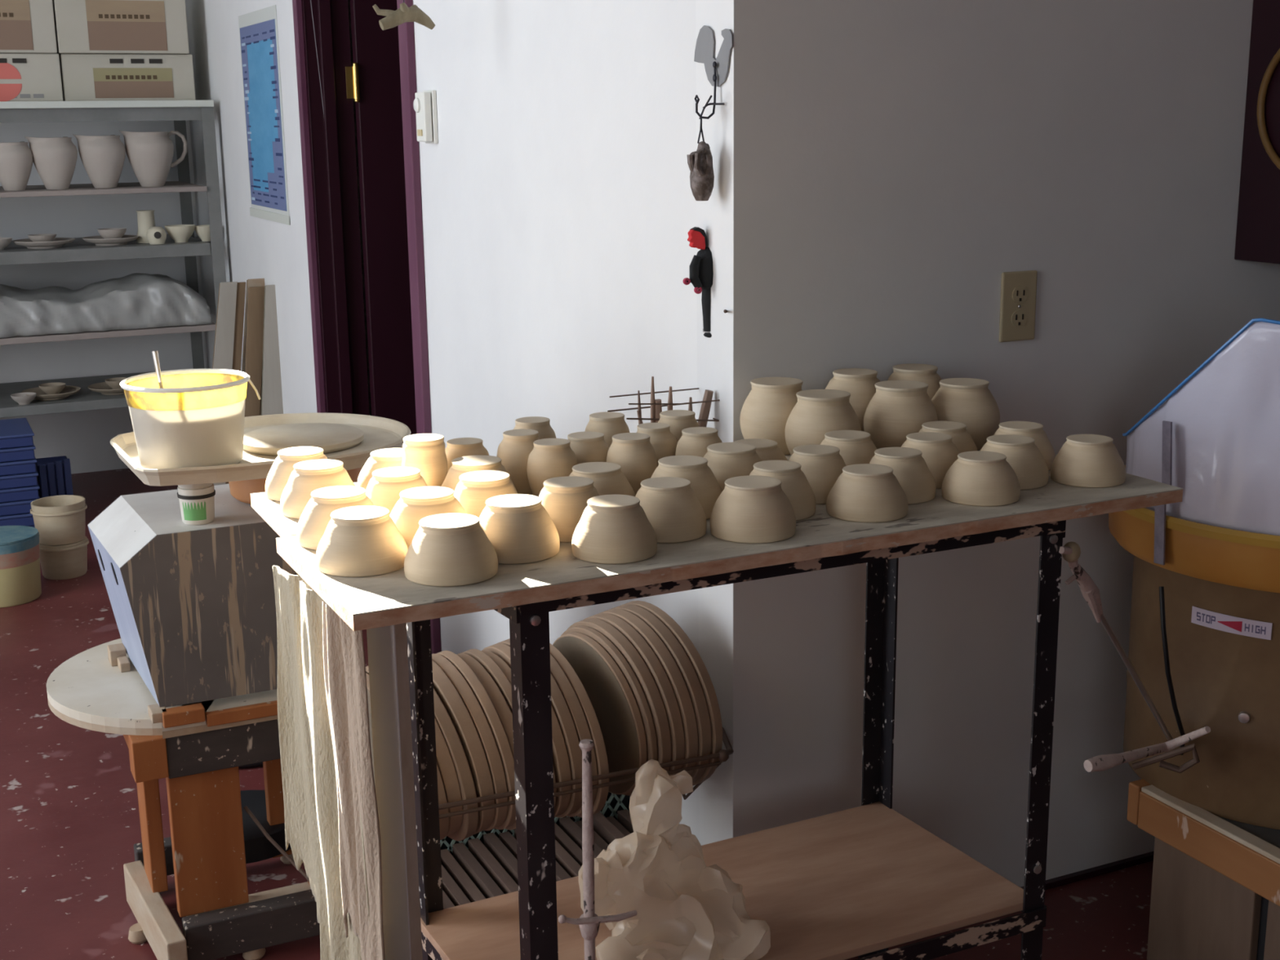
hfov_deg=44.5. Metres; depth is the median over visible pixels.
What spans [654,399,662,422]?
tool
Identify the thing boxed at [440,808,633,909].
rack
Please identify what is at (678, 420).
clay cup
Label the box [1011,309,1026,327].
socket
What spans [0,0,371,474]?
wall
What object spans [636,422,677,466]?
clay cup
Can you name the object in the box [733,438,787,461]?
clay bowl
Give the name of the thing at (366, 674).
bat
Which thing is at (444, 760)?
bat
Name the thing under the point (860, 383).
clay vase
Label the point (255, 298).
plank
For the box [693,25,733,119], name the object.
hook
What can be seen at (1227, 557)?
tub
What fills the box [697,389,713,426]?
tool
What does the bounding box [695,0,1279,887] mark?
wall
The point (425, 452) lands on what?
clay cup
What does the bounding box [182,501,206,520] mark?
print
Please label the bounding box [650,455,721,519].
clay bowl
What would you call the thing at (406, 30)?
trim
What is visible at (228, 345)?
plank
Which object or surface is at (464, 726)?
bat
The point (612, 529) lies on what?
clay bowl
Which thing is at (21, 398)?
bowl
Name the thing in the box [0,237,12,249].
bowl
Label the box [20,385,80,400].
plate
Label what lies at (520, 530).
clay bowl
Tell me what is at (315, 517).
clay bowl
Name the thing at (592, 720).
bat
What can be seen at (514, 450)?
clay cup
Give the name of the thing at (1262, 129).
hoop
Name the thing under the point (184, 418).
bucket
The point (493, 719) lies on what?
bat
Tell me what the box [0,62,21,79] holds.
print
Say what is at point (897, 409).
clay vase
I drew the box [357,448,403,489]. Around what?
clay bowl
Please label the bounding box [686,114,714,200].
ornament
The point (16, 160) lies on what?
pitcher
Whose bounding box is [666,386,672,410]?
tool
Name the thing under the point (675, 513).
clay bowl
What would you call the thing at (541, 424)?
clay cup
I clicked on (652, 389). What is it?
tool
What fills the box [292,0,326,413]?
trim
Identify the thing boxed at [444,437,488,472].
clay cup
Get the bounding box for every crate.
[0,417,34,448]
[0,444,35,462]
[0,457,36,475]
[0,470,38,488]
[0,483,39,502]
[0,497,39,515]
[0,512,34,526]
[35,455,73,497]
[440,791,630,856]
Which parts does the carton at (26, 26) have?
printed panel, printed panel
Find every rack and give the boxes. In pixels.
[438,727,733,818]
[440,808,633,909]
[607,387,719,421]
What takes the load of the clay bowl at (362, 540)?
on the board at (365, 602)
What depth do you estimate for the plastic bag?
1.98 m
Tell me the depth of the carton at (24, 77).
5.54 m
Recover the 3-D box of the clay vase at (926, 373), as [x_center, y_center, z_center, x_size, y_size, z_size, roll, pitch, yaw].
[0.431,-0.126,2.457,0.109,0.104,0.109,-7,14,-25]
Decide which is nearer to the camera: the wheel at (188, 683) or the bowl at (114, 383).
the wheel at (188, 683)
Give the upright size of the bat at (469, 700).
0.283 m
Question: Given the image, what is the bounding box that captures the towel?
[272,565,385,959]
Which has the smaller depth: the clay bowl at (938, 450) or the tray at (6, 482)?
the clay bowl at (938, 450)
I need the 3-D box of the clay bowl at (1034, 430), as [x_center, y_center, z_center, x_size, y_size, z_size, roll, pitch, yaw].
[0.540,-0.049,2.221,0.099,0.059,0.099,-7,14,-25]
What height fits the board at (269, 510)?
0.018 m
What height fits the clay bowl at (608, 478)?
0.059 m
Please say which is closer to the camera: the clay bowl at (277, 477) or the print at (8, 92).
the clay bowl at (277, 477)
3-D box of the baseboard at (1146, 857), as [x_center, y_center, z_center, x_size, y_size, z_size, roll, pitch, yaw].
[1.272,0.686,3.130,2.050,0.012,0.012,-7,14,-25]
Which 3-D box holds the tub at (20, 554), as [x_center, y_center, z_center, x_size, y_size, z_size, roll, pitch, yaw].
[-1.924,0.260,4.718,0.227,0.203,0.227,-7,14,-25]
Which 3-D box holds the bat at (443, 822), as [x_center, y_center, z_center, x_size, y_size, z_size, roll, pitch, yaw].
[-0.366,0.418,2.381,0.084,0.284,0.287,-7,14,-25]
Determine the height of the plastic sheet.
0.191 m
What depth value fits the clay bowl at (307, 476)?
1.98 m
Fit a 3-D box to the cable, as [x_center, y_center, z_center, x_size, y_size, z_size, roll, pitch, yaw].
[0.811,0.297,2.375,0.027,0.298,0.121,12,18,44]
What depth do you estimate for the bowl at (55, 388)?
5.79 m
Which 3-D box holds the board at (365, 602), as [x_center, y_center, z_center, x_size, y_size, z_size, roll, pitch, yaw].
[0.142,0.050,1.986,1.135,0.018,0.348,-7,14,-25]
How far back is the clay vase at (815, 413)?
2.21 m
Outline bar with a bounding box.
[1083,725,1210,773]
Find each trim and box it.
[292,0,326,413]
[302,0,369,415]
[396,0,441,653]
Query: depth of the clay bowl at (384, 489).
1.94 m
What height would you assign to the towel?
0.778 m
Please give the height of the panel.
0.888 m
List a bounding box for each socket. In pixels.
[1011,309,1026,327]
[1012,285,1027,302]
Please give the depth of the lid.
2.54 m
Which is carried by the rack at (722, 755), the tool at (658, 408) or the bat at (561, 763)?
the bat at (561, 763)
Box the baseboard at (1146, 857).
[1021,850,1154,889]
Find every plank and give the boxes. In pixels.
[212,281,245,484]
[241,278,264,415]
[244,286,264,417]
[261,284,283,415]
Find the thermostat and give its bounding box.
[413,89,438,143]
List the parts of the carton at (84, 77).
printed panel, printed panel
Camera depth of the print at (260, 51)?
5.10 m
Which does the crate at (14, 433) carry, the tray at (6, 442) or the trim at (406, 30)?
the tray at (6, 442)
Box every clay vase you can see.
[739,377,803,454]
[784,389,861,455]
[825,368,880,431]
[863,380,937,448]
[887,363,941,399]
[931,377,999,449]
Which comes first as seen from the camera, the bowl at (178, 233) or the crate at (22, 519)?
the crate at (22, 519)
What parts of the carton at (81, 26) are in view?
printed panel, printed panel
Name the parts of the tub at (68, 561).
white tub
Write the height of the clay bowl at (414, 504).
0.065 m
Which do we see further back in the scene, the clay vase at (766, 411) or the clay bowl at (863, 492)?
the clay vase at (766, 411)
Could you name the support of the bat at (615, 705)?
on the rack at (722, 755)
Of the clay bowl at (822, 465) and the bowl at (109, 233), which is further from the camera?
the bowl at (109, 233)
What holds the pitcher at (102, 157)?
on the storage shelf
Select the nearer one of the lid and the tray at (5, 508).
the lid
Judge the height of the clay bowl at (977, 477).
0.056 m
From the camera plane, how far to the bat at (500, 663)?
2.38 m
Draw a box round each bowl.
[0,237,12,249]
[10,391,36,404]
[27,233,56,241]
[38,382,66,395]
[97,227,126,239]
[104,377,128,389]
[164,224,195,242]
[195,224,210,241]
[265,446,328,501]
[280,459,355,519]
[296,485,374,550]
[315,505,408,577]
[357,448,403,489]
[365,466,427,515]
[389,486,466,547]
[404,513,497,586]
[441,455,517,493]
[453,470,517,517]
[479,493,559,564]
[538,475,599,542]
[568,462,635,496]
[571,494,657,564]
[635,476,706,542]
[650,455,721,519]
[703,442,762,492]
[710,475,795,543]
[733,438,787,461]
[749,460,815,520]
[788,444,846,503]
[820,430,876,466]
[826,463,908,522]
[869,447,936,504]
[901,431,959,488]
[918,421,977,453]
[941,450,1020,506]
[980,434,1048,489]
[994,421,1055,470]
[1050,434,1125,487]
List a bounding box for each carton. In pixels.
[0,0,57,53]
[0,53,62,101]
[52,0,189,54]
[58,53,195,101]
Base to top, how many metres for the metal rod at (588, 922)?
0.742 m
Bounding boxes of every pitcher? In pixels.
[0,141,33,191]
[24,136,77,189]
[72,134,125,187]
[119,130,186,186]
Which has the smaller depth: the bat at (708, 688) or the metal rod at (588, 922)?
the metal rod at (588, 922)
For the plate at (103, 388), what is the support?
on the storage shelf
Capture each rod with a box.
[558,738,637,959]
[1058,541,1173,741]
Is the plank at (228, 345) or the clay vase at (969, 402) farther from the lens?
the plank at (228, 345)
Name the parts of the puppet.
leg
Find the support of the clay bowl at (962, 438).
on the board at (365, 602)
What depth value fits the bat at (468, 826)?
2.28 m
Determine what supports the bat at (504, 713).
on the rack at (722, 755)
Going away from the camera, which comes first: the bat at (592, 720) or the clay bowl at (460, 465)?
the clay bowl at (460, 465)
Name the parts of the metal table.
leg, shelf rail, rail, leg, rail, leg, shelf rail, leg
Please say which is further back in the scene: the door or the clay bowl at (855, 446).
the door
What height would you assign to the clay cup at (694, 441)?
0.074 m
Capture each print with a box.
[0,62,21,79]
[0,84,22,101]
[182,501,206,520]
[241,29,284,204]
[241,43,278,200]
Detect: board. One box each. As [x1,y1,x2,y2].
[250,454,791,537]
[275,449,1182,631]
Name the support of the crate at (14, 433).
on the crate at (23, 453)
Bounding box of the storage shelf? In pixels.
[0,99,226,417]
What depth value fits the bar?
2.33 m
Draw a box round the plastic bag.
[578,759,770,959]
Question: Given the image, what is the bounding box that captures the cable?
[1159,586,1185,755]
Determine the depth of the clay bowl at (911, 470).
2.02 m
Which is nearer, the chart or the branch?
the branch
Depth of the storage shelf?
5.71 m
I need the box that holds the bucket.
[120,351,261,469]
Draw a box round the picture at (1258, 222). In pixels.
[1234,0,1279,263]
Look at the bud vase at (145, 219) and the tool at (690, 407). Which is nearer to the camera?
the tool at (690, 407)
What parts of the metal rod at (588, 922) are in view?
cross handle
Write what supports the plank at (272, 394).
on the floor
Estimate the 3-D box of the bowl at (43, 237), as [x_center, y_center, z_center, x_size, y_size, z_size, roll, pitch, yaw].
[-2.174,-0.875,5.690,0.100,0.035,0.100,-7,14,-25]
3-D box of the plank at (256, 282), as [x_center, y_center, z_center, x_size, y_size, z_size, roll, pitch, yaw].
[-1.345,-0.263,5.451,0.202,0.873,0.022,-7,14,-25]
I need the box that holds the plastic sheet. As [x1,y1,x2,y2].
[0,272,212,337]
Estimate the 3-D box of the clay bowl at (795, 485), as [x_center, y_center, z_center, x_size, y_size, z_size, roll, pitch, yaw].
[0.173,0.011,1.975,0.098,0.062,0.098,-7,14,-25]
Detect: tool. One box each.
[636,410,643,424]
[637,390,641,417]
[650,376,655,422]
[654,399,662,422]
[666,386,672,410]
[688,396,692,411]
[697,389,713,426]
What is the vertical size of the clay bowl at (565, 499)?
0.064 m
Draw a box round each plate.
[12,237,75,248]
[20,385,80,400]
[82,235,138,245]
[87,382,124,395]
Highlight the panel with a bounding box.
[366,622,422,959]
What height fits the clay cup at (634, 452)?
0.082 m
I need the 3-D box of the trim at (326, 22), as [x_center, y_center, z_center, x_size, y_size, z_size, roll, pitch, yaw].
[-0.694,-0.603,4.255,0.130,2.062,0.988,-7,14,-25]
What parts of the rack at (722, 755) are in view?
rail, rail, rail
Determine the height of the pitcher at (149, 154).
0.203 m
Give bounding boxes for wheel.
[46,413,410,959]
[1108,318,1279,959]
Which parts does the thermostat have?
dial knob, plate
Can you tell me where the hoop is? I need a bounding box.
[1256,48,1279,169]
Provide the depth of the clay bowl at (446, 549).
1.69 m
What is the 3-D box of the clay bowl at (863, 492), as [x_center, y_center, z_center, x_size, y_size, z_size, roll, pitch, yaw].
[0.286,0.014,1.968,0.103,0.057,0.103,-7,14,-25]
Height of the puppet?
0.335 m
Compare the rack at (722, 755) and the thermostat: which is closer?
the rack at (722, 755)
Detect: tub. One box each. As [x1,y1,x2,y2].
[0,525,41,608]
[30,494,88,579]
[177,484,215,524]
[1108,511,1279,593]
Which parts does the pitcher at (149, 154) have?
handle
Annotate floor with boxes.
[0,468,1153,959]
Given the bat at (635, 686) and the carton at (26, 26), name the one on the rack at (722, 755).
the bat at (635, 686)
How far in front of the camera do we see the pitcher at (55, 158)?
5.58 m
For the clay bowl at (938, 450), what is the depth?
2.10 m
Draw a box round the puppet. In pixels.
[682,226,713,337]
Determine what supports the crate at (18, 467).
on the crate at (29, 479)
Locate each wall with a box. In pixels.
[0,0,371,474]
[185,0,699,841]
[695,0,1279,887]
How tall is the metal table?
0.889 m
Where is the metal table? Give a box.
[406,520,1066,959]
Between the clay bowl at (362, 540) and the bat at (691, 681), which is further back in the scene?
the bat at (691, 681)
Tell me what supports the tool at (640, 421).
in the tool rack at (692, 402)
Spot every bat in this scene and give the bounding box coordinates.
[365,666,448,839]
[365,672,374,780]
[431,653,507,831]
[431,660,494,834]
[433,688,478,840]
[434,716,462,836]
[435,650,515,829]
[456,653,515,830]
[462,648,512,714]
[481,643,571,817]
[481,650,556,807]
[497,638,582,817]
[549,643,608,817]
[550,653,597,817]
[552,631,646,794]
[560,626,657,795]
[566,617,671,771]
[584,613,684,775]
[598,608,697,775]
[611,604,711,782]
[622,600,722,785]
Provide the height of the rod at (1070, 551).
0.409 m
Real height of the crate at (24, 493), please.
0.044 m
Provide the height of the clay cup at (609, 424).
0.082 m
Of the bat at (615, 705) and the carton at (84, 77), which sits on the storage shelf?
the carton at (84, 77)
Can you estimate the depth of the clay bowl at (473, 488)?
1.89 m
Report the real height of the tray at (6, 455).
0.034 m
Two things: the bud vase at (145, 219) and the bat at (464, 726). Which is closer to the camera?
the bat at (464, 726)
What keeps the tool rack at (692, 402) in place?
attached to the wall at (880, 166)
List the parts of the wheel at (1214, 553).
frame, leg, leg post, leg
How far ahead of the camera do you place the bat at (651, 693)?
2.42 m
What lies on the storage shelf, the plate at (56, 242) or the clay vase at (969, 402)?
the plate at (56, 242)
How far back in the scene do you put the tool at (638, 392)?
2.40 m
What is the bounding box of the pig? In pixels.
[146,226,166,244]
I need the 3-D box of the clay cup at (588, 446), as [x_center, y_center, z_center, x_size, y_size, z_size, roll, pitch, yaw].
[-0.072,-0.024,2.112,0.067,0.075,0.067,-7,14,-25]
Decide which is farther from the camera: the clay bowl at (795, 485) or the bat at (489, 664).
the bat at (489, 664)
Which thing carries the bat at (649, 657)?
on the rack at (722, 755)
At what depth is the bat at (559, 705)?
2.35 m
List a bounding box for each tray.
[0,435,33,448]
[0,449,35,462]
[0,475,37,488]
[0,488,39,502]
[0,503,31,515]
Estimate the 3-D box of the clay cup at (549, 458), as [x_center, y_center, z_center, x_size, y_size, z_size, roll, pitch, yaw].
[-0.115,-0.012,2.053,0.067,0.079,0.067,-7,14,-25]
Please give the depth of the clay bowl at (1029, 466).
2.09 m
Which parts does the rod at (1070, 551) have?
rod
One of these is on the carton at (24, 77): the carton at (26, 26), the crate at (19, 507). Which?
the carton at (26, 26)
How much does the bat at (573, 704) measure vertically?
0.291 m
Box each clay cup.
[401,433,448,486]
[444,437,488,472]
[497,429,538,494]
[513,416,555,439]
[526,438,577,497]
[567,431,608,464]
[584,412,630,447]
[606,432,657,495]
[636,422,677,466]
[657,409,699,443]
[675,426,722,457]
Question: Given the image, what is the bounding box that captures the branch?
[373,0,435,30]
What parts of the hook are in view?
rooster plate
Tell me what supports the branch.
hanging from the ceiling
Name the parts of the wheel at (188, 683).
leg, leg, power cord, leg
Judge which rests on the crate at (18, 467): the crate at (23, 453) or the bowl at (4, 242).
the crate at (23, 453)
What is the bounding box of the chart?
[238,4,289,225]
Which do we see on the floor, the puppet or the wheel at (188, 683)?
the wheel at (188, 683)
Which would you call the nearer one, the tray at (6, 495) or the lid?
the lid
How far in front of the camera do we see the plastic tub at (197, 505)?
2.55 m
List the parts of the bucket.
spoon handle, bail handle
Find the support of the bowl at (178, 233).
on the storage shelf
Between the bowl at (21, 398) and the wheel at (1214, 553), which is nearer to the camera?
the wheel at (1214, 553)
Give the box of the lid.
[177,483,213,488]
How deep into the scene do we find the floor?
3.14 m
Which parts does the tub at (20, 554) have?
lid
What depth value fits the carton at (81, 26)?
5.62 m
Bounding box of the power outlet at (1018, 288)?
[999,270,1037,342]
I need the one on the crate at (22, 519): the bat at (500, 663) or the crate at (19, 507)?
the crate at (19, 507)
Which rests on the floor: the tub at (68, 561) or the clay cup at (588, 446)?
the tub at (68, 561)
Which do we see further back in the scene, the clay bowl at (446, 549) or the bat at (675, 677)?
the bat at (675, 677)
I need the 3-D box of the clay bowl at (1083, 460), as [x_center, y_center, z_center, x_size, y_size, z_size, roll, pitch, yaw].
[0.611,-0.028,2.130,0.100,0.058,0.100,-7,14,-25]
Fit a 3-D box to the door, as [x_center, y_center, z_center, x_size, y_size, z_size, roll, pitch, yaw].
[-0.486,-0.732,4.845,0.816,2.020,0.051,-7,14,-25]
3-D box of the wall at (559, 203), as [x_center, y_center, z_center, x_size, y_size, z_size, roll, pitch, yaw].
[-0.813,-1.257,4.343,0.130,3.300,4.450,-7,14,-25]
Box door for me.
[345,0,416,435]
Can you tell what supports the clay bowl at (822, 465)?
on the board at (365, 602)
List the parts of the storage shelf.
post, post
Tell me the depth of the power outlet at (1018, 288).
2.59 m
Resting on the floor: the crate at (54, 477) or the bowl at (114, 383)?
the crate at (54, 477)
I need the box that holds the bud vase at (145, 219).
[135,209,155,243]
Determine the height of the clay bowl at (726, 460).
0.067 m
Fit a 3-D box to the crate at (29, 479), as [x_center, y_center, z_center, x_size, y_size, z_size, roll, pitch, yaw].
[-2.320,-0.012,5.429,0.410,0.044,0.330,-7,14,-25]
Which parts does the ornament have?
arm, arm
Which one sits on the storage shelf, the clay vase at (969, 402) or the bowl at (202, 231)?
the bowl at (202, 231)
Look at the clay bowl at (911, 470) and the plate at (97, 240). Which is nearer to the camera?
the clay bowl at (911, 470)
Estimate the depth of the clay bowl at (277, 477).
2.08 m
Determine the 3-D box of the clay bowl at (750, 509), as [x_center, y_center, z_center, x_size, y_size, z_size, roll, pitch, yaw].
[0.136,0.033,1.881,0.104,0.064,0.104,-7,14,-25]
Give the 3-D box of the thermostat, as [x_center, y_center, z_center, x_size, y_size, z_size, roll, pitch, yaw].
[-0.489,-0.824,3.549,0.037,0.117,0.070,-7,14,-25]

